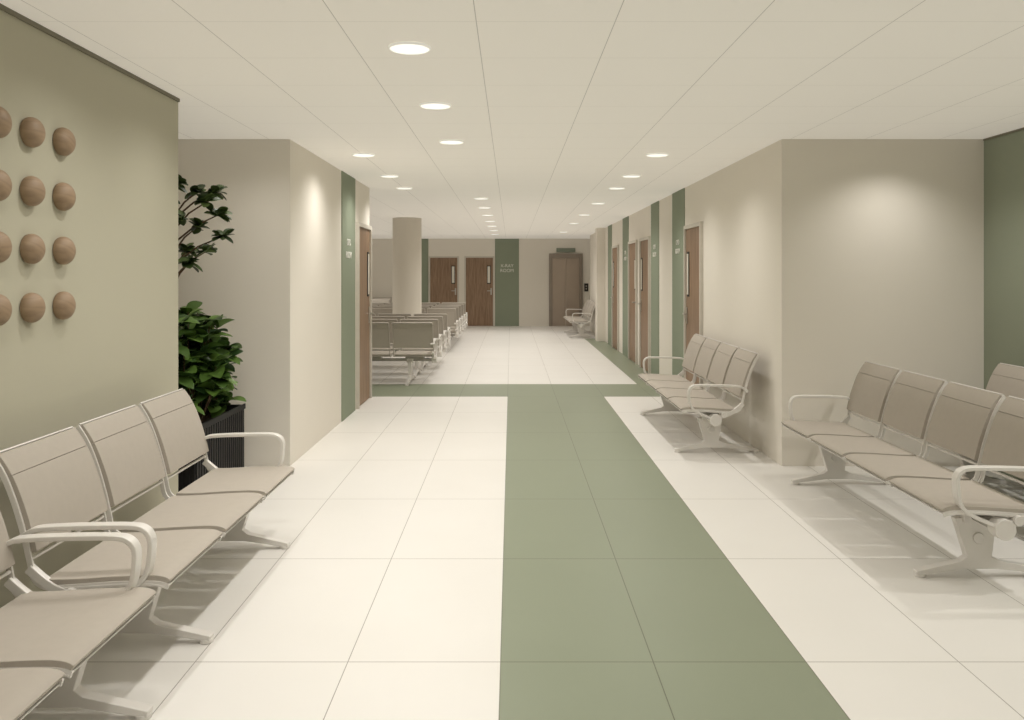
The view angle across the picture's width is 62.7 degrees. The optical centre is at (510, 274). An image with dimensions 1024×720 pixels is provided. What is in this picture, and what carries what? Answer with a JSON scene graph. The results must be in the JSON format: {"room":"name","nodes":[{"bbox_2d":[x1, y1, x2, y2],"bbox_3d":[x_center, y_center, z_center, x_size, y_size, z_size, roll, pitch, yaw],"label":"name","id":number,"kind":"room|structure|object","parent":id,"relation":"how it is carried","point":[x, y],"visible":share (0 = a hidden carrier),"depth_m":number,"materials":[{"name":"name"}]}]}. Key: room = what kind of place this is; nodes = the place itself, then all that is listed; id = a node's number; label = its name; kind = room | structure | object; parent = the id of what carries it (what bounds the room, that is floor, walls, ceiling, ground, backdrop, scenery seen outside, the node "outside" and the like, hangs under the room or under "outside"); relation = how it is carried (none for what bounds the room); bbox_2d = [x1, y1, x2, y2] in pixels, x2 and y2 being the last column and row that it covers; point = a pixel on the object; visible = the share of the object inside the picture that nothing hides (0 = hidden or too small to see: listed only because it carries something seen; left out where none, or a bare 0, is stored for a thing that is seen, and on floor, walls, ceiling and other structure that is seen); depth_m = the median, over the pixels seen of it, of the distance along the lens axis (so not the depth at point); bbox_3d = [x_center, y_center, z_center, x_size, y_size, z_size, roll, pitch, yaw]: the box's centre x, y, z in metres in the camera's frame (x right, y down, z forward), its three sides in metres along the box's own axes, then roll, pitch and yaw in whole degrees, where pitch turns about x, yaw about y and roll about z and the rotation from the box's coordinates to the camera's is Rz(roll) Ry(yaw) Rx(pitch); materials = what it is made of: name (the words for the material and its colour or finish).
{"room":"hospital interior","nodes":[
{"label":"hospital interior","id":0,"kind":"room"},
{"bbox_2d":[0,10,177,607],"bbox_3d":[-2.140,0.220,1.075,0.200,2.600,8.150,0,0,0],"label":"wall","id":1,"kind":"structure","parent":0,"point":[118,348],"depth_m":4.02,"materials":[{"name":"green paint"}]},
{"bbox_2d":[0,106,11,137],"bbox_3d":[-2.007,-0.602,3.305,0.062,0.128,0.128,0,0,0],"label":"dome","id":2,"kind":"object","parent":1,"relation":"attached to","point":[5,118],"visible":1,"depth_m":3.29,"materials":[{"name":"brown wood"}]},
{"bbox_2d":[0,170,11,200],"bbox_3d":[-2.007,-0.354,3.305,0.062,0.128,0.128,0,0,0],"label":"dome","id":3,"kind":"object","parent":1,"relation":"attached to","point":[5,181],"visible":1,"depth_m":3.29,"materials":[{"name":"brown wood"}]},
{"bbox_2d":[0,231,11,262],"bbox_3d":[-2.007,-0.110,3.305,0.062,0.128,0.128,0,0,0],"label":"dome","id":4,"kind":"object","parent":1,"relation":"attached to","point":[5,242],"visible":1,"depth_m":3.29,"materials":[{"name":"brown wood"}]},
{"bbox_2d":[0,294,11,325],"bbox_3d":[-2.007,0.138,3.305,0.062,0.128,0.128,0,0,0],"label":"dome","id":5,"kind":"object","parent":1,"relation":"attached to","point":[5,304],"visible":1,"depth_m":3.29,"materials":[{"name":"brown wood"}]},
{"bbox_2d":[20,117,45,147],"bbox_3d":[-2.007,-0.602,3.545,0.062,0.128,0.128,0,0,0],"label":"dome","id":6,"kind":"object","parent":1,"relation":"attached to","point":[32,131],"visible":1,"depth_m":3.51,"materials":[{"name":"brown wood"}]},
{"bbox_2d":[20,234,45,263],"bbox_3d":[-2.007,-0.110,3.545,0.062,0.128,0.128,0,0,0],"label":"dome","id":7,"kind":"object","parent":1,"relation":"attached to","point":[32,246],"visible":1,"depth_m":3.51,"materials":[{"name":"brown wood"}]},
{"bbox_2d":[20,176,45,205],"bbox_3d":[-2.007,-0.354,3.545,0.062,0.128,0.128,0,0,0],"label":"dome","id":8,"kind":"object","parent":1,"relation":"attached to","point":[32,189],"visible":1,"depth_m":3.51,"materials":[{"name":"brown wood"}]},
{"bbox_2d":[20,293,45,322],"bbox_3d":[-2.007,0.138,3.545,0.062,0.128,0.128,0,0,0],"label":"dome","id":9,"kind":"object","parent":1,"relation":"attached to","point":[32,305],"visible":1,"depth_m":3.51,"materials":[{"name":"brown wood"}]},
{"bbox_2d":[53,127,75,155],"bbox_3d":[-2.007,-0.602,3.795,0.062,0.128,0.128,0,0,0],"label":"dome","id":10,"kind":"object","parent":1,"relation":"attached to","point":[64,141],"visible":1,"depth_m":3.76,"materials":[{"name":"brown wood"}]},
{"bbox_2d":[53,182,75,210],"bbox_3d":[-2.007,-0.354,3.795,0.062,0.128,0.128,0,0,0],"label":"dome","id":11,"kind":"object","parent":1,"relation":"attached to","point":[64,196],"visible":1,"depth_m":3.76,"materials":[{"name":"brown wood"}]},
{"bbox_2d":[53,237,75,264],"bbox_3d":[-2.007,-0.110,3.795,0.062,0.128,0.128,0,0,0],"label":"dome","id":12,"kind":"object","parent":1,"relation":"attached to","point":[64,249],"visible":1,"depth_m":3.76,"materials":[{"name":"brown wood"}]},
{"bbox_2d":[53,291,75,319],"bbox_3d":[-2.007,0.138,3.795,0.062,0.128,0.128,0,0,0],"label":"dome","id":13,"kind":"object","parent":1,"relation":"attached to","point":[64,303],"visible":1,"depth_m":3.76,"materials":[{"name":"brown wood"}]},
{"bbox_2d":[0,3,179,101],"bbox_3d":[-2.035,-1.070,1.075,0.010,0.020,8.150,0,0,0],"label":"trim","id":14,"kind":"structure","parent":1,"relation":"attached to","point":[15,14],"depth_m":3.96,"materials":[{"name":"paint"}]},
{"bbox_2d":[178,139,368,465],"bbox_3d":[-4.378,0.220,8.555,5.243,2.600,3.750,0,0,0],"label":"wall","id":15,"kind":"structure","parent":0,"point":[278,279],"depth_m":6.68,"materials":[{"name":"beige paint"}]},
{"bbox_2d":[341,171,354,421],"bbox_3d":[-1.753,0.220,9.070,0.008,2.600,0.740,0,0,0],"label":"trim","id":16,"kind":"structure","parent":15,"relation":"attached to","point":[347,182],"depth_m":8.98,"materials":[{"name":"green paint"}]},
{"bbox_2d":[346,239,351,257],"bbox_3d":[-1.746,-0.284,9.050,0.004,0.205,0.288,0,0,0],"label":"sign","id":17,"kind":"object","parent":15,"relation":"attached to","point":[348,240],"depth_m":9.03,"materials":[{"name":"white plastic"}]},
{"bbox_2d":[356,222,372,408],"bbox_3d":[-1.722,0.460,9.960,0.067,2.120,0.900,0,0,0],"label":"door","id":18,"kind":"structure","parent":15,"relation":"in","point":[364,312],"depth_m":9.94,"materials":[{"name":"brown wood"}]},
{"bbox_2d":[372,239,589,325],"bbox_3d":[-1.600,0.220,25.100,11.200,2.600,0.200,0,0,0],"label":"wall","id":19,"kind":"structure","parent":0,"point":[533,253],"depth_m":25.00,"materials":[{"name":"beige paint"}]},
{"bbox_2d":[422,239,427,301],"bbox_3d":[-2.560,0.220,24.995,0.200,2.600,0.010,0,0,0],"label":"trim","id":20,"kind":"structure","parent":19,"relation":"attached to","point":[424,241],"depth_m":24.99,"materials":[{"name":"green paint"}]},
{"bbox_2d":[429,256,458,303],"bbox_3d":[-2.000,0.480,24.965,0.900,2.080,0.067,0,0,0],"label":"door","id":21,"kind":"structure","parent":19,"relation":"in","point":[443,270],"depth_m":24.99,"materials":[{"name":"brown wood"}]},
{"bbox_2d":[464,256,494,325],"bbox_3d":[-0.940,0.480,24.965,0.900,2.080,0.067,0,0,0],"label":"door","id":22,"kind":"structure","parent":19,"relation":"in","point":[479,271],"depth_m":24.99,"materials":[{"name":"brown wood"}]},
{"bbox_2d":[495,239,518,325],"bbox_3d":[-0.119,0.220,24.995,0.714,2.600,0.010,0,0,0],"label":"trim","id":23,"kind":"structure","parent":19,"relation":"attached to","point":[506,250],"depth_m":24.99,"materials":[{"name":"green paint"}]},
{"bbox_2d":[549,248,587,325],"bbox_3d":[1.715,0.360,24.970,1.170,2.320,0.060,0,0,0],"label":"elevator","id":24,"kind":"object","parent":19,"relation":"attached to","point":[565,269],"visible":0.88,"depth_m":24.98,"materials":[{"name":"brown metal"}]},
{"bbox_2d":[0,0,1023,238],"bbox_3d":[-1.600,-1.130,11.000,11.200,0.100,28.400,0,0,0],"label":"ceiling","id":25,"kind":"structure","parent":0,"point":[553,102],"depth_m":4.76,"materials":[{"name":"paint"}]},
{"bbox_2d":[352,153,374,156],"bbox_3d":[-1.320,-1.073,7.520,0.200,0.011,0.200,0,0,0],"label":"recessed light","id":26,"kind":"object","parent":25,"relation":"in","point":[353,154],"visible":1,"depth_m":7.50,"materials":[{"name":"white plastic"}]},
{"bbox_2d":[354,154,373,156],"bbox_3d":[-1.320,-1.075,7.520,0.180,0.009,0.180,0,0,0],"label":"diffuser","id":27,"kind":"object","parent":26,"relation":"attached to","point":[357,155],"depth_m":7.52,"materials":[{"name":"white plastic"}]},
{"bbox_2d":[380,175,398,177],"bbox_3d":[-1.320,-1.073,9.130,0.200,0.011,0.200,0,0,0],"label":"recessed light","id":28,"kind":"object","parent":25,"relation":"in","point":[385,176],"visible":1,"depth_m":9.12,"materials":[{"name":"white plastic"}]},
{"bbox_2d":[397,187,411,189],"bbox_3d":[-1.320,-1.073,10.400,0.200,0.011,0.200,0,0,0],"label":"recessed light","id":29,"kind":"object","parent":25,"relation":"in","point":[404,188],"visible":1,"depth_m":10.39,"materials":[{"name":"white plastic"}]},
{"bbox_2d":[388,41,430,54],"bbox_3d":[-0.480,-1.073,3.980,0.200,0.011,0.200,0,0,0],"label":"recessed light","id":30,"kind":"object","parent":25,"relation":"in","point":[405,47],"visible":1,"depth_m":3.97,"materials":[{"name":"white plastic"}]},
{"bbox_2d":[391,44,428,53],"bbox_3d":[-0.480,-1.075,3.980,0.180,0.009,0.180,0,0,0],"label":"diffuser","id":31,"kind":"object","parent":30,"relation":"attached to","point":[396,48],"depth_m":3.97,"materials":[{"name":"white plastic"}]},
{"bbox_2d":[420,102,450,109],"bbox_3d":[-0.480,-1.073,5.330,0.200,0.011,0.200,0,0,0],"label":"recessed light","id":32,"kind":"object","parent":25,"relation":"in","point":[426,105],"visible":1,"depth_m":5.30,"materials":[{"name":"white plastic"}]},
{"bbox_2d":[421,104,449,108],"bbox_3d":[-0.480,-1.075,5.330,0.180,0.009,0.180,0,0,0],"label":"diffuser","id":33,"kind":"object","parent":32,"relation":"attached to","point":[426,106],"depth_m":5.33,"materials":[{"name":"white plastic"}]},
{"bbox_2d":[439,139,463,144],"bbox_3d":[-0.480,-1.073,6.780,0.200,0.011,0.200,0,0,0],"label":"recessed light","id":34,"kind":"object","parent":25,"relation":"in","point":[447,141],"visible":1,"depth_m":6.73,"materials":[{"name":"white plastic"}]},
{"bbox_2d":[440,141,462,143],"bbox_3d":[-0.480,-1.075,6.780,0.180,0.009,0.180,0,0,0],"label":"diffuser","id":35,"kind":"object","parent":34,"relation":"attached to","point":[442,142],"depth_m":6.78,"materials":[{"name":"white plastic"}]},
{"bbox_2d":[609,187,624,189],"bbox_3d":[1.310,-1.073,10.400,0.200,0.011,0.200,0,0,0],"label":"recessed light","id":36,"kind":"object","parent":25,"relation":"in","point":[614,188],"visible":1,"depth_m":10.39,"materials":[{"name":"white plastic"}]},
{"bbox_2d":[622,175,640,177],"bbox_3d":[1.310,-1.073,9.130,0.200,0.011,0.200,0,0,0],"label":"recessed light","id":37,"kind":"object","parent":25,"relation":"in","point":[625,176],"visible":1,"depth_m":9.12,"materials":[{"name":"white plastic"}]},
{"bbox_2d":[646,153,668,156],"bbox_3d":[1.310,-1.073,7.520,0.200,0.011,0.200,0,0,0],"label":"recessed light","id":38,"kind":"object","parent":25,"relation":"in","point":[650,154],"visible":1,"depth_m":7.51,"materials":[{"name":"white plastic"}]},
{"bbox_2d":[647,154,666,156],"bbox_3d":[1.310,-1.075,7.520,0.180,0.009,0.180,0,0,0],"label":"diffuser","id":39,"kind":"object","parent":38,"relation":"attached to","point":[648,155],"depth_m":7.52,"materials":[{"name":"white plastic"}]},
{"bbox_2d":[22,326,1023,719],"bbox_3d":[-1.600,1.570,11.000,11.200,0.100,28.400,0,0,0],"label":"floor","id":40,"kind":"structure","parent":0,"point":[503,532],"depth_m":4.15,"materials":[{"name":"tile"}]},
{"bbox_2d":[0,511,155,719],"bbox_3d":[-1.597,1.085,2.065,0.727,0.870,1.831,0,0,0],"label":"bench","id":41,"kind":"object","parent":40,"relation":"on","point":[48,639],"visible":1,"depth_m":2.72,"materials":[{"name":"grey metal"}]},
{"bbox_2d":[0,668,64,719],"bbox_3d":[-1.475,1.114,2.065,0.460,0.038,0.561,0,0,0],"label":"seat cushion","id":42,"kind":"object","parent":41,"relation":"on","point":[21,689],"depth_m":2.24,"materials":[{"name":"beige fabric"}]},
{"bbox_2d":[0,587,155,669],"bbox_3d":[-1.475,1.114,2.670,0.460,0.038,0.561,0,0,0],"label":"seat cushion","id":43,"kind":"object","parent":41,"relation":"on","point":[59,630],"depth_m":2.66,"materials":[{"name":"beige fabric"}]},
{"bbox_2d":[0,388,294,643],"bbox_3d":[-1.597,1.085,3.950,0.727,0.870,1.831,0,0,0],"label":"bench","id":44,"kind":"object","parent":40,"relation":"on","point":[59,481],"visible":0.84,"depth_m":3.60,"materials":[{"name":"grey metal"}]},
{"bbox_2d":[49,529,221,584],"bbox_3d":[-1.475,1.114,3.345,0.460,0.038,0.561,0,0,0],"label":"seat cushion","id":45,"kind":"object","parent":44,"relation":"on","point":[108,562],"depth_m":3.25,"materials":[{"name":"beige fabric"}]},
{"bbox_2d":[121,493,263,532],"bbox_3d":[-1.475,1.114,3.950,0.460,0.038,0.561,0,0,0],"label":"seat cushion","id":46,"kind":"object","parent":44,"relation":"on","point":[220,512],"depth_m":3.91,"materials":[{"name":"beige fabric"}]},
{"bbox_2d":[176,465,294,495],"bbox_3d":[-1.475,1.114,4.555,0.460,0.038,0.561,0,0,0],"label":"seat cushion","id":47,"kind":"object","parent":44,"relation":"on","point":[263,480],"depth_m":4.51,"materials":[{"name":"beige fabric"}]},
{"bbox_2d":[178,403,245,491],"bbox_3d":[-2.256,1.246,5.854,0.495,0.548,1.011,0,0,0],"label":"planter","id":48,"kind":"object","parent":40,"relation":"on","point":[224,452],"visible":0.32,"depth_m":5.87,"materials":[{"name":"plastic"}]},
{"bbox_2d":[178,174,234,277],"bbox_3d":[-2.188,0.183,5.594,0.660,1.697,0.396,0,0,0],"label":"indoor tree","id":49,"kind":"object","parent":48,"relation":"on","point":[213,193],"visible":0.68,"depth_m":5.60,"materials":[{"name":"green plant"}]},
{"bbox_2d":[178,301,245,421],"bbox_3d":[-2.204,0.628,5.916,0.623,0.810,1.164,0,0,0],"label":"leafy shrub","id":50,"kind":"object","parent":48,"relation":"on","point":[204,357],"visible":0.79,"depth_m":5.80,"materials":[{"name":"green plant"}]},
{"bbox_2d":[372,299,389,303],"bbox_3d":[-4.500,1.085,22.698,2.436,0.870,0.727,0,0,0],"label":"bench","id":51,"kind":"object","parent":40,"relation":"on","point":[373,300],"visible":0.02,"depth_m":22.95,"materials":[{"name":"grey metal"}]},
{"bbox_2d":[373,297,391,303],"bbox_3d":[-4.100,1.085,24.497,2.436,0.870,0.727,0,0,0],"label":"bench","id":52,"kind":"object","parent":40,"relation":"on","point":[390,298],"visible":0.02,"depth_m":24.75,"materials":[{"name":"grey metal"}]},
{"bbox_2d":[372,322,437,385],"bbox_3d":[-2.270,1.085,11.873,2.436,0.870,0.727,0,0,0],"label":"bench","id":53,"kind":"object","parent":40,"relation":"on","point":[404,334],"visible":0.45,"depth_m":11.69,"materials":[{"name":"grey metal"}]},
{"bbox_2d":[372,351,394,355],"bbox_3d":[-1.968,1.114,11.995,0.561,0.038,0.460,0,0,0],"label":"seat cushion","id":54,"kind":"object","parent":53,"relation":"on","point":[374,353],"depth_m":11.87,"materials":[{"name":"beige fabric"}]},
{"bbox_2d":[394,351,435,355],"bbox_3d":[-1.363,1.114,11.995,0.561,0.038,0.460,0,0,0],"label":"seat cushion","id":55,"kind":"object","parent":53,"relation":"on","point":[399,353],"depth_m":11.87,"materials":[{"name":"beige fabric"}]},
{"bbox_2d":[392,217,421,351],"bbox_3d":[-1.980,0.220,16.000,0.550,2.600,0.550,0,0,0],"label":"column","id":56,"kind":"structure","parent":40,"relation":"on","point":[406,231],"depth_m":15.76,"materials":[{"name":"paint"}]},
{"bbox_2d":[372,319,441,377],"bbox_3d":[-2.270,1.085,12.742,2.436,0.870,0.727,0,0,0],"label":"bench","id":57,"kind":"object","parent":40,"relation":"on","point":[436,334],"visible":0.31,"depth_m":12.55,"materials":[{"name":"grey metal"}]},
{"bbox_2d":[372,346,399,349],"bbox_3d":[-1.968,1.114,12.865,0.561,0.038,0.460,0,0,0],"label":"seat cushion","id":58,"kind":"object","parent":57,"relation":"on","point":[391,347],"depth_m":12.69,"materials":[{"name":"beige fabric"}]},
{"bbox_2d":[402,346,440,349],"bbox_3d":[-1.363,1.114,12.865,0.561,0.038,0.460,0,0,0],"label":"seat cushion","id":59,"kind":"object","parent":57,"relation":"on","point":[439,346],"depth_m":12.69,"materials":[{"name":"beige fabric"}]},
{"bbox_2d":[372,316,446,370],"bbox_3d":[-2.270,1.085,13.613,2.436,0.870,0.727,0,0,0],"label":"bench","id":60,"kind":"object","parent":40,"relation":"on","point":[440,318],"visible":0.23,"depth_m":13.34,"materials":[{"name":"grey metal"}]},
{"bbox_2d":[372,314,450,364],"bbox_3d":[-2.270,1.085,14.482,2.436,0.870,0.727,0,0,0],"label":"bench","id":61,"kind":"object","parent":40,"relation":"on","point":[445,327],"visible":0.2,"depth_m":14.20,"materials":[{"name":"grey metal"}]},
{"bbox_2d":[372,308,458,337],"bbox_3d":[-2.270,1.085,16.753,2.436,0.870,0.727,0,0,0],"label":"bench","id":62,"kind":"object","parent":40,"relation":"on","point":[451,312],"visible":0.21,"depth_m":16.50,"materials":[{"name":"grey metal"}]},
{"bbox_2d":[373,307,460,333],"bbox_3d":[-2.270,1.085,17.622,2.436,0.870,0.727,0,0,0],"label":"bench","id":63,"kind":"object","parent":40,"relation":"on","point":[426,308],"visible":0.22,"depth_m":17.38,"materials":[{"name":"grey metal"}]},
{"bbox_2d":[372,305,463,331],"bbox_3d":[-2.270,1.085,18.492,2.436,0.870,0.727,0,0,0],"label":"bench","id":64,"kind":"object","parent":40,"relation":"on","point":[429,306],"visible":0.16,"depth_m":18.20,"materials":[{"name":"grey metal"}]},
{"bbox_2d":[372,304,465,339],"bbox_3d":[-2.270,1.085,19.363,2.436,0.870,0.727,0,0,0],"label":"bench","id":65,"kind":"object","parent":40,"relation":"on","point":[462,306],"visible":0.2,"depth_m":19.09,"materials":[{"name":"grey metal"}]},
{"bbox_2d":[372,302,467,338],"bbox_3d":[-2.270,1.085,20.233,2.436,0.870,0.727,0,0,0],"label":"bench","id":66,"kind":"object","parent":40,"relation":"on","point":[384,303],"visible":0.17,"depth_m":19.94,"materials":[{"name":"grey metal"}]},
{"bbox_2d":[564,299,594,337],"bbox_3d":[1.758,1.085,21.300,0.727,0.870,2.436,0,0,0],"label":"bench","id":67,"kind":"object","parent":40,"relation":"on","point":[578,323],"visible":0.98,"depth_m":20.65,"materials":[{"name":"grey metal"}]},
{"bbox_2d":[568,320,587,321],"bbox_3d":[1.635,1.114,20.392,0.460,0.038,0.561,0,0,0],"label":"seat cushion","id":68,"kind":"object","parent":67,"relation":"on","point":[568,320],"depth_m":20.22,"materials":[{"name":"beige fabric"}]},
{"bbox_2d":[638,334,759,452],"bbox_3d":[1.762,1.085,8.160,0.727,0.870,2.436,0,0,0],"label":"bench","id":69,"kind":"object","parent":40,"relation":"on","point":[730,367],"visible":1,"depth_m":7.59,"materials":[{"name":"grey metal"}]},
{"bbox_2d":[638,373,689,382],"bbox_3d":[1.640,1.114,9.068,0.460,0.038,0.561,0,0,0],"label":"seat cushion","id":70,"kind":"object","parent":69,"relation":"on","point":[645,377],"depth_m":9.04,"materials":[{"name":"beige fabric"}]},
{"bbox_2d":[647,380,702,390],"bbox_3d":[1.640,1.114,8.463,0.460,0.038,0.561,0,0,0],"label":"seat cushion","id":71,"kind":"object","parent":69,"relation":"on","point":[654,384],"depth_m":8.44,"materials":[{"name":"beige fabric"}]},
{"bbox_2d":[657,388,717,398],"bbox_3d":[1.640,1.114,7.857,0.460,0.038,0.561,0,0,0],"label":"seat cushion","id":72,"kind":"object","parent":69,"relation":"on","point":[667,393],"depth_m":7.83,"materials":[{"name":"beige fabric"}]},
{"bbox_2d":[668,397,733,410],"bbox_3d":[1.640,1.114,7.253,0.460,0.038,0.561,0,0,0],"label":"seat cushion","id":73,"kind":"object","parent":69,"relation":"on","point":[681,403],"depth_m":7.15,"materials":[{"name":"beige fabric"}]},
{"bbox_2d":[781,361,1023,577],"bbox_3d":[2.397,1.085,5.170,0.727,0.870,2.436,0,0,0],"label":"bench","id":74,"kind":"object","parent":40,"relation":"on","point":[986,427],"visible":1,"depth_m":4.79,"materials":[{"name":"grey metal"}]},
{"bbox_2d":[781,420,873,437],"bbox_3d":[2.275,1.114,6.077,0.460,0.038,0.561,0,0,0],"label":"seat cushion","id":75,"kind":"object","parent":74,"relation":"on","point":[804,428],"depth_m":6.04,"materials":[{"name":"beige fabric"}]},
{"bbox_2d":[810,435,915,456],"bbox_3d":[2.275,1.114,5.473,0.460,0.038,0.561,0,0,0],"label":"seat cushion","id":76,"kind":"object","parent":74,"relation":"on","point":[840,446],"depth_m":5.43,"materials":[{"name":"beige fabric"}]},
{"bbox_2d":[845,454,969,480],"bbox_3d":[2.275,1.114,4.867,0.460,0.038,0.561,0,0,0],"label":"seat cushion","id":77,"kind":"object","parent":74,"relation":"on","point":[883,467],"depth_m":4.83,"materials":[{"name":"beige fabric"}]},
{"bbox_2d":[889,478,1023,512],"bbox_3d":[2.275,1.114,4.263,0.460,0.038,0.561,0,0,0],"label":"seat cushion","id":78,"kind":"object","parent":74,"relation":"on","point":[937,494],"depth_m":4.19,"materials":[{"name":"beige fabric"}]},
{"bbox_2d":[957,363,1023,487],"bbox_3d":[3.337,1.085,5.050,0.727,0.870,2.436,0,0,0],"label":"bench","id":79,"kind":"object","parent":40,"relation":"on","point":[1007,380],"visible":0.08,"depth_m":5.96,"materials":[{"name":"grey metal"}]},
{"bbox_2d":[595,228,604,341],"bbox_3d":[2.062,0.220,19.425,0.183,2.600,0.450,0,0,0],"label":"wall","id":80,"kind":"structure","parent":0,"point":[599,232],"depth_m":19.20,"materials":[{"name":"beige paint"}]},
{"bbox_2d":[590,139,983,465],"bbox_3d":[3.076,0.220,14.790,1.847,2.600,16.220,0,0,0],"label":"wall","id":81,"kind":"structure","parent":0,"point":[823,259],"depth_m":6.68,"materials":[{"name":"beige paint"}]},
{"bbox_2d":[608,224,611,345],"bbox_3d":[2.149,0.220,18.250,0.008,2.600,0.700,0,0,0],"label":"trim","id":82,"kind":"structure","parent":81,"relation":"attached to","point":[609,226],"depth_m":18.11,"materials":[{"name":"green paint"}]},
{"bbox_2d":[611,245,618,350],"bbox_3d":[2.119,0.460,17.200,0.067,2.120,0.950,0,0,0],"label":"door","id":83,"kind":"structure","parent":81,"relation":"in","point":[615,249],"depth_m":17.21,"materials":[{"name":"brown wood"}]},
{"bbox_2d":[623,216,628,357],"bbox_3d":[2.149,0.220,15.750,0.008,2.600,0.800,0,0,0],"label":"trim","id":84,"kind":"structure","parent":81,"relation":"attached to","point":[626,219],"depth_m":15.74,"materials":[{"name":"green paint"}]},
{"bbox_2d":[628,240,637,363],"bbox_3d":[2.119,0.460,14.750,0.067,2.120,0.950,0,0,0],"label":"door","id":85,"kind":"structure","parent":81,"relation":"in","point":[632,245],"depth_m":14.68,"materials":[{"name":"brown wood"}]},
{"bbox_2d":[638,236,650,373],"bbox_3d":[2.119,0.460,13.420,0.067,2.120,0.950,0,0,0],"label":"door","id":86,"kind":"structure","parent":81,"relation":"in","point":[644,303],"depth_m":13.37,"materials":[{"name":"brown wood"}]},
{"bbox_2d":[651,201,658,373],"bbox_3d":[2.149,0.220,12.540,0.008,2.600,0.680,0,0,0],"label":"trim","id":87,"kind":"structure","parent":81,"relation":"attached to","point":[655,206],"depth_m":12.47,"materials":[{"name":"green paint"}]},
{"bbox_2d":[675,240,679,253],"bbox_3d":[2.142,-0.364,10.800,0.004,0.180,0.274,0,0,0],"label":"sign","id":88,"kind":"object","parent":81,"relation":"attached to","point":[676,250],"depth_m":10.81,"materials":[{"name":"white plastic"}]},
{"bbox_2d":[672,188,684,377],"bbox_3d":[2.149,0.220,10.790,0.008,2.600,0.780,0,0,0],"label":"trim","id":89,"kind":"structure","parent":81,"relation":"attached to","point":[678,198],"depth_m":10.76,"materials":[{"name":"green paint"}]},
{"bbox_2d":[683,221,702,388],"bbox_3d":[2.119,0.460,9.860,0.067,2.120,0.900,0,0,0],"label":"door","id":90,"kind":"structure","parent":81,"relation":"in","point":[693,233],"depth_m":9.85,"materials":[{"name":"brown wood"}]},
{"bbox_2d":[984,130,1023,481],"bbox_3d":[3.860,0.220,1.840,0.200,2.600,9.680,0,0,0],"label":"wall","id":91,"kind":"structure","parent":0,"point":[1003,155],"depth_m":6.43,"materials":[{"name":"paint"}]},
{"bbox_2d":[983,127,1023,140],"bbox_3d":[3.755,-1.073,1.836,0.010,0.014,9.672,0,0,0],"label":"trim","id":92,"kind":"structure","parent":91,"relation":"attached to","point":[1020,129],"depth_m":6.39,"materials":[{"name":"paint"}]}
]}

